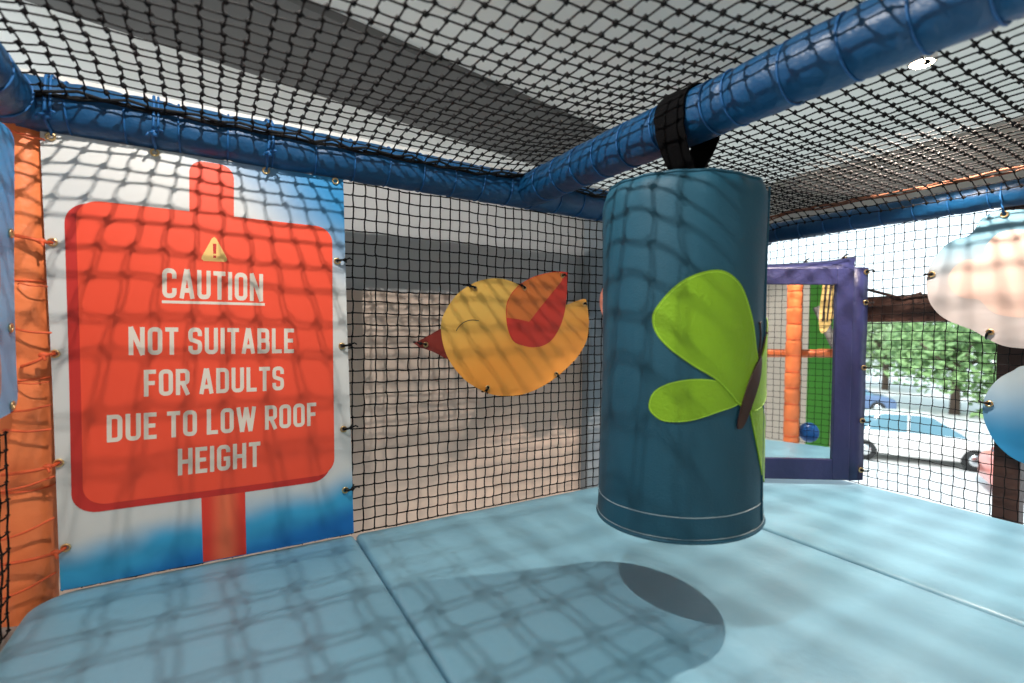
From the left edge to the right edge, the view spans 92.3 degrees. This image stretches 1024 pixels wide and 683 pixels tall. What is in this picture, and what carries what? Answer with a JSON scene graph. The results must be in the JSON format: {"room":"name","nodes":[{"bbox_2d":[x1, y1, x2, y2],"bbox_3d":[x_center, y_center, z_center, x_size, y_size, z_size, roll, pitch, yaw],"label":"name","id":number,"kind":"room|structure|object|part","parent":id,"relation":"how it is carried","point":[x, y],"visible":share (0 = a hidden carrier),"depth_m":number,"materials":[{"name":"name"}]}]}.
{"room":"soft play area","nodes":[
{"label":"soft play area","id":0,"kind":"room"},
{"bbox_2d":[0,626,17,651],"bbox_3d":[0.423,0.780,1.426,3.140,0.104,1.460,0,2,-31],"label":"floor","id":1,"kind":"structure","parent":0,"point":[4,641],"depth_m":1.20,"materials":[{"name":"grey"}]},
{"bbox_2d":[0,431,11,644],"bbox_3d":[-1.123,0.456,1.038,0.017,0.488,0.321,0,2,-31],"label":"safety net","id":2,"kind":"object","parent":1,"relation":"on","point":[5,450],"visible":1,"depth_m":1.16,"materials":[{"name":"black fabric"}]},
{"bbox_2d":[0,123,58,626],"bbox_3d":[-1.255,0.224,1.270,0.138,1.565,0.151,0,2,-31],"label":"post","id":3,"kind":"object","parent":1,"relation":"on","point":[33,522],"visible":0.65,"depth_m":1.24,"materials":[{"name":"orange plastic"}]},
{"bbox_2d":[0,122,17,417],"bbox_3d":[-1.075,-0.153,0.986,0.013,0.754,0.469,0,2,-31],"label":"panel","id":4,"kind":"object","parent":3,"relation":"attached to","point":[8,372],"visible":1,"depth_m":1.14,"materials":[{"name":"blue plastic"}]},
{"bbox_3d":[-1.266,0.376,1.282,0.125,0.004,0.125,0,2,-31],"label":"binding cord","id":5,"kind":"part","parent":3,"relation":"part of","materials":[{"name":"orange plastic"}]},
{"bbox_3d":[-1.260,-0.154,1.269,0.125,0.006,0.125,0,2,-31],"label":"binding cord","id":6,"kind":"part","parent":3,"relation":"part of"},
{"bbox_3d":[-1.263,0.096,1.275,0.125,0.011,0.125,0,2,-31],"label":"binding cord","id":7,"kind":"part","parent":3,"relation":"part of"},
{"bbox_2d":[15,74,771,245],"bbox_3d":[0.106,-0.600,2.004,3.090,0.136,0.136,0,2,-31],"label":"beam","id":8,"kind":"structure","parent":3,"relation":"attached to","point":[91,120],"depth_m":1.48,"materials":[{"name":"plastic"}]},
{"bbox_2d":[0,43,35,122],"bbox_3d":[-0.871,-0.570,0.594,0.136,0.136,1.340,0,2,-31],"label":"beam","id":9,"kind":"structure","parent":8,"relation":"attached to","point":[17,101],"depth_m":1.10,"materials":[{"name":"plastic"}]},
{"bbox_3d":[-1.127,-0.583,1.024,0.135,0.135,0.008,0,2,-31],"label":"binding cord","id":10,"kind":"part","parent":9,"relation":"part of","materials":[{"name":"blue plastic"}]},
{"bbox_3d":[-1.193,-0.586,1.136,0.135,0.135,0.005,0,2,-31],"label":"binding cord","id":11,"kind":"part","parent":9,"relation":"part of","materials":[{"name":"blue plastic"}]},
{"bbox_3d":[-1.137,-0.596,1.266,0.010,0.135,0.135,0,2,-31],"label":"binding cord","id":12,"kind":"part","parent":8,"relation":"part of","materials":[{"name":"blue plastic"}]},
{"bbox_3d":[-1.036,-0.597,1.326,0.005,0.135,0.135,0,2,-31],"label":"binding cord","id":13,"kind":"part","parent":8,"relation":"part of","materials":[{"name":"blue plastic"}]},
{"bbox_3d":[-0.935,-0.597,1.386,0.007,0.135,0.135,0,2,-31],"label":"binding cord","id":14,"kind":"part","parent":8,"relation":"part of","materials":[{"name":"blue plastic"}]},
{"bbox_2d":[0,74,359,590],"bbox_3d":[-0.876,-0.012,1.407,0.876,1.319,0.112,0,2,-31],"label":"banner","id":15,"kind":"object","parent":8,"relation":"attached to","point":[197,306],"visible":0.98,"depth_m":1.41,"materials":[{"name":"red plastic"}]},
{"bbox_3d":[-0.835,-0.597,1.446,0.007,0.135,0.135,0,2,-31],"label":"binding cord","id":16,"kind":"part","parent":8,"relation":"part of","materials":[{"name":"blue plastic"}]},
{"bbox_3d":[-0.734,-0.597,1.505,0.007,0.135,0.135,0,2,-31],"label":"binding cord","id":17,"kind":"part","parent":8,"relation":"part of","materials":[{"name":"blue plastic"}]},
{"bbox_3d":[-0.633,-0.598,1.565,0.014,0.135,0.135,0,2,-31],"label":"binding cord","id":18,"kind":"part","parent":8,"relation":"part of","materials":[{"name":"blue plastic"}]},
{"bbox_2d":[60,182,602,591],"bbox_3d":[0.050,0.059,2.016,2.879,1.203,0.020,0,2,-31],"label":"safety net","id":19,"kind":"object","parent":8,"relation":"attached to","point":[353,183],"visible":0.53,"depth_m":1.83,"materials":[{"name":"black fabric"}]},
{"bbox_2d":[413,272,588,395],"bbox_3d":[-0.006,-0.039,1.969,0.801,0.515,0.041,0,2,-31],"label":"panel","id":20,"kind":"object","parent":19,"relation":"attached to","point":[503,337],"visible":1,"depth_m":1.97,"materials":[{"name":"yellow"}]},
{"bbox_2d":[600,288,602,314],"bbox_3d":[0.599,-0.192,2.321,0.479,0.479,0.007,0,2,-31],"label":"panel","id":21,"kind":"object","parent":19,"relation":"attached to","point":[601,294],"visible":0.04,"depth_m":2.20,"materials":[{"name":"plastic"}]},
{"bbox_3d":[-0.533,-0.598,1.625,0.015,0.135,0.135,0,2,-31],"label":"binding cord","id":22,"kind":"part","parent":8,"relation":"part of","materials":[{"name":"blue plastic"}]},
{"bbox_3d":[-0.432,-0.598,1.684,0.012,0.135,0.135,0,2,-31],"label":"binding cord","id":23,"kind":"part","parent":8,"relation":"part of","materials":[{"name":"blue plastic"}]},
{"bbox_3d":[-0.332,-0.598,1.744,0.010,0.135,0.135,0,2,-31],"label":"binding cord","id":24,"kind":"part","parent":8,"relation":"part of","materials":[{"name":"blue plastic"}]},
{"bbox_3d":[-0.231,-0.599,1.804,0.010,0.135,0.135,0,2,-31],"label":"binding cord","id":25,"kind":"part","parent":8,"relation":"part of","materials":[{"name":"blue plastic"}]},
{"bbox_3d":[-0.131,-0.599,1.863,0.015,0.135,0.135,0,2,-31],"label":"binding cord","id":26,"kind":"part","parent":8,"relation":"part of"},
{"bbox_3d":[-0.030,-0.599,1.923,0.005,0.135,0.135,0,2,-31],"label":"binding cord","id":27,"kind":"part","parent":8,"relation":"part of","materials":[{"name":"blue plastic"}]},
{"bbox_2d":[0,0,1023,230],"bbox_3d":[0.457,-0.600,1.281,2.918,0.121,1.475,0,2,-31],"label":"safety net","id":28,"kind":"object","parent":8,"relation":"attached to","point":[148,109],"visible":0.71,"depth_m":1.22,"materials":[{"name":"black fabric"}]},
{"bbox_3d":[0.272,-0.600,2.102,0.008,0.135,0.135,0,2,-31],"label":"binding cord","id":29,"kind":"part","parent":8,"relation":"part of","materials":[{"name":"blue plastic"}]},
{"bbox_2d":[519,0,1023,205],"bbox_3d":[0.467,-0.579,1.272,0.136,0.136,1.540,0,2,-31],"label":"beam","id":30,"kind":"structure","parent":8,"relation":"attached to","point":[873,38],"depth_m":1.00,"materials":[{"name":"plastic"}]},
{"bbox_3d":[0.130,-0.595,1.839,0.135,0.135,0.010,0,2,-31],"label":"binding cord","id":31,"kind":"part","parent":30,"relation":"part of","materials":[{"name":"blue plastic"}]},
{"bbox_3d":[0.187,-0.593,1.745,0.135,0.135,0.010,0,2,-31],"label":"binding cord","id":32,"kind":"part","parent":30,"relation":"part of","materials":[{"name":"blue plastic"}]},
{"bbox_3d":[0.243,-0.590,1.650,0.135,0.135,0.007,0,2,-31],"label":"binding cord","id":33,"kind":"part","parent":30,"relation":"part of","materials":[{"name":"blue plastic"}]},
{"bbox_3d":[0.299,-0.587,1.556,0.135,0.135,0.015,0,2,-31],"label":"binding cord","id":34,"kind":"part","parent":30,"relation":"part of","materials":[{"name":"blue plastic"}]},
{"bbox_3d":[0.357,-0.584,1.457,0.135,0.135,0.013,0,2,-31],"label":"binding cord","id":35,"kind":"part","parent":30,"relation":"part of","materials":[{"name":"blue plastic"}]},
{"bbox_3d":[0.421,-0.581,1.349,0.135,0.135,0.008,0,2,-31],"label":"binding cord","id":36,"kind":"part","parent":30,"relation":"part of","materials":[{"name":"blue plastic"}]},
{"bbox_2d":[596,82,770,544],"bbox_3d":[0.445,-0.095,1.300,0.422,1.120,0.422,1,1,-3],"label":"bag","id":37,"kind":"object","parent":30,"relation":"hanging from","point":[682,458],"visible":1,"depth_m":1.12,"materials":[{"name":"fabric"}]},
{"bbox_3d":[0.503,-0.577,1.212,0.135,0.135,0.009,0,2,-31],"label":"binding cord","id":38,"kind":"part","parent":30,"relation":"part of","materials":[{"name":"blue plastic"}]},
{"bbox_3d":[0.533,-0.575,1.160,0.135,0.135,0.010,0,2,-31],"label":"binding cord","id":39,"kind":"part","parent":30,"relation":"part of","materials":[{"name":"blue plastic"}]},
{"bbox_3d":[0.601,-0.572,1.047,0.135,0.135,0.009,0,2,-31],"label":"binding cord","id":40,"kind":"part","parent":30,"relation":"part of","materials":[{"name":"blue plastic"}]},
{"bbox_3d":[0.658,-0.569,0.949,0.135,0.135,0.014,0,2,-31],"label":"binding cord","id":41,"kind":"part","parent":30,"relation":"part of","materials":[{"name":"blue plastic"}]},
{"bbox_3d":[0.715,-0.566,0.855,0.135,0.135,0.011,0,2,-31],"label":"binding cord","id":42,"kind":"part","parent":30,"relation":"part of","materials":[{"name":"blue plastic"}]},
{"bbox_3d":[0.765,-0.564,0.769,0.135,0.135,0.005,0,2,-31],"label":"binding cord","id":43,"kind":"part","parent":30,"relation":"part of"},
{"bbox_2d":[768,178,1023,242],"bbox_3d":[1.748,-0.572,2.119,0.105,0.104,1.390,0,2,-31],"label":"beam","id":44,"kind":"structure","parent":8,"relation":"attached to","point":[1013,196],"depth_m":2.12,"materials":[{"name":"plastic"}]},
{"bbox_3d":[1.683,-0.575,2.226,0.103,0.103,0.005,0,2,-31],"label":"binding cord","id":45,"kind":"part","parent":44,"relation":"part of","materials":[{"name":"blue plastic"}]},
{"bbox_2d":[768,206,1023,523],"bbox_3d":[1.717,0.074,2.172,0.016,1.202,1.392,0,2,-31],"label":"safety net","id":46,"kind":"object","parent":44,"relation":"attached to","point":[1014,207],"visible":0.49,"depth_m":2.10,"materials":[{"name":"black fabric"}]},
{"bbox_2d":[923,183,1023,348],"bbox_3d":[1.908,-0.287,1.794,0.058,0.629,0.683,0,2,-31],"label":"panel","id":47,"kind":"object","parent":46,"relation":"attached to","point":[975,282],"visible":1,"depth_m":1.91,"materials":[{"name":"white plastic"}]},
{"bbox_2d":[978,366,1023,462],"bbox_3d":[1.951,0.277,1.748,0.038,0.392,0.460,0,2,-31],"label":"panel","id":48,"kind":"object","parent":46,"relation":"attached to","point":[1003,404],"visible":1,"depth_m":1.86,"materials":[{"name":"blue plastic"}]},
{"bbox_3d":[1.745,-0.572,2.123,0.103,0.103,0.008,0,2,-31],"label":"binding cord","id":49,"kind":"part","parent":44,"relation":"part of","materials":[{"name":"blue plastic"}]},
{"bbox_3d":[1.806,-0.569,2.020,0.103,0.103,0.006,0,2,-31],"label":"binding cord","id":50,"kind":"part","parent":44,"relation":"part of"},
{"bbox_3d":[1.867,-0.566,1.917,0.103,0.103,0.011,0,2,-31],"label":"binding cord","id":51,"kind":"part","parent":44,"relation":"part of","materials":[{"name":"blue plastic"}]},
{"bbox_2d":[0,536,445,682],"bbox_3d":[-0.528,0.701,0.872,0.805,0.056,1.406,0,2,-31],"label":"floor mat","id":52,"kind":"object","parent":1,"relation":"on","point":[318,612],"visible":1,"depth_m":1.14,"materials":[{"name":"plastic"}]},
{"bbox_2d":[356,487,1023,682],"bbox_3d":[0.374,0.699,1.399,1.280,0.056,1.421,0,2,-31],"label":"floor mat","id":53,"kind":"object","parent":1,"relation":"on","point":[540,590],"visible":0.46,"depth_m":1.23,"materials":[{"name":"plastic"}]},
{"bbox_2d":[762,478,1023,626],"bbox_3d":[1.313,0.696,1.956,0.895,0.056,1.421,0,2,-31],"label":"floor mat","id":54,"kind":"object","parent":1,"relation":"on","point":[970,559],"visible":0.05,"depth_m":1.69,"materials":[{"name":"plastic"}]},
{"bbox_2d":[764,254,874,480],"bbox_3d":[1.243,0.107,2.331,0.650,1.061,0.551,0,2,-31],"label":"mirror panel","id":55,"kind":"object","parent":54,"relation":"on","point":[817,312],"visible":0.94,"depth_m":2.27,"materials":[{"name":"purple plastic"}]},
{"bbox_2d":[764,284,835,458],"bbox_3d":[1.231,0.139,2.284,0.509,0.808,0.006,1,1,2],"label":"mirror glass","id":56,"kind":"object","parent":55,"relation":"attached to","point":[800,403],"depth_m":2.28,"materials":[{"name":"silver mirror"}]},
{"bbox_2d":[59,135,583,595],"bbox_3d":[-0.389,1.522,2.327,4.100,4.640,0.100,0,2,-31],"label":"wall","id":57,"kind":"structure","parent":0,"point":[358,295],"depth_m":2.25,"materials":[{"name":"beige paint"}]},
{"bbox_2d":[19,68,608,190],"bbox_3d":[-0.361,-0.822,2.271,4.100,0.050,0.125,0,2,-31],"label":"trim","id":58,"kind":"structure","parent":57,"relation":"attached to","point":[70,80],"depth_m":1.84,"materials":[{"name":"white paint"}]},
{"bbox_2d":[580,219,602,489],"bbox_3d":[0.899,1.522,2.998,1.200,4.638,0.060,0,2,-31],"label":"trim","id":59,"kind":"structure","parent":57,"relation":"attached to","point":[599,279],"depth_m":2.65,"materials":[{"name":"grey paint"}]},
{"bbox_2d":[0,0,864,170],"bbox_3d":[0.416,-1.468,0.959,4.300,0.100,7.300,0,2,-31],"label":"ceiling","id":60,"kind":"structure","parent":0,"point":[469,7],"depth_m":2.47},
{"bbox_2d":[907,51,937,69],"bbox_3d":[1.427,-1.197,1.705,0.084,0.479,0.084,0,2,-31],"label":"recessed light","id":61,"kind":"object","parent":60,"relation":"in","point":[918,61],"visible":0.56,"depth_m":1.70,"materials":[{"name":"white metal"}]},
{"bbox_2d":[765,117,1023,516],"bbox_3d":[2.166,1.226,2.078,0.160,5.300,7.300,0,2,-31],"label":"wall","id":62,"kind":"structure","parent":0,"point":[991,180],"depth_m":2.33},
{"bbox_2d":[24,0,606,164],"bbox_3d":[-0.617,-1.452,2.808,4.219,0.040,0.795,-1,2,-42],"label":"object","id":63,"kind":"structure","parent":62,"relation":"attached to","point":[310,10],"depth_m":2.50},
{"bbox_2d":[593,18,1023,187],"bbox_3d":[1.434,-1.213,3.374,0.005,0.500,4.200,0,2,-31],"label":"ceiling","id":64,"kind":"structure","parent":62,"relation":"in","point":[989,42],"depth_m":2.52,"materials":[{"name":"white"}]},
{"bbox_2d":[867,205,1023,524],"bbox_3d":[1.977,0.079,2.281,0.082,1.420,1.900,0,2,-31],"label":"window","id":65,"kind":"structure","parent":62,"relation":"in","point":[918,299],"depth_m":2.09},
{"bbox_3d":[2.108,0.086,2.072,0.060,1.420,0.083,0,2,-31],"label":"post","id":66,"kind":"part","parent":65,"relation":"part of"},
{"bbox_2d":[844,359,1023,524],"bbox_3d":[34.845,3.638,32.417,87.000,0.200,100.000,0,2,-31],"label":"ground","id":67,"kind":"structure","parent":0,"point":[936,411],"depth_m":14.41,"materials":[{"name":"concrete"}]},
{"bbox_2d":[865,389,896,408],"bbox_3d":[17.035,2.766,25.196,4.100,1.480,1.838,1,2,29],"label":"parked car","id":68,"kind":"object","parent":67,"relation":"on","point":[874,396],"visible":0.3,"depth_m":23.86,"materials":[{"name":"paint"}]},
{"bbox_2d":[866,291,944,389],"bbox_3d":[26.209,-0.043,34.439,7.309,6.892,7.099,0,2,-31],"label":"leafy tree","id":69,"kind":"object","parent":67,"relation":"on","point":[876,345],"visible":0.18,"depth_m":34.37,"materials":[{"name":"green plant"}]},
{"bbox_2d":[864,408,993,470],"bbox_3d":[12.518,2.944,15.367,4.100,1.480,1.838,1,2,29],"label":"parked car","id":70,"kind":"object","parent":67,"relation":"on","point":[925,419],"visible":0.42,"depth_m":14.72,"materials":[{"name":"white paint"}]},
{"bbox_2d":[874,322,996,417],"bbox_3d":[21.991,0.699,24.281,5.909,6.637,7.062,0,2,-31],"label":"leafy tree","id":71,"kind":"object","parent":67,"relation":"on","point":[917,326],"visible":0.51,"depth_m":23.99,"materials":[{"name":"green plant"}]},
{"bbox_2d":[978,447,993,484],"bbox_3d":[13.724,3.050,11.375,4.100,1.480,1.838,1,2,31],"label":"parked car","id":72,"kind":"object","parent":67,"relation":"on","point":[983,458],"visible":0.1,"depth_m":12.49,"materials":[{"name":"pink paint"}]}
]}

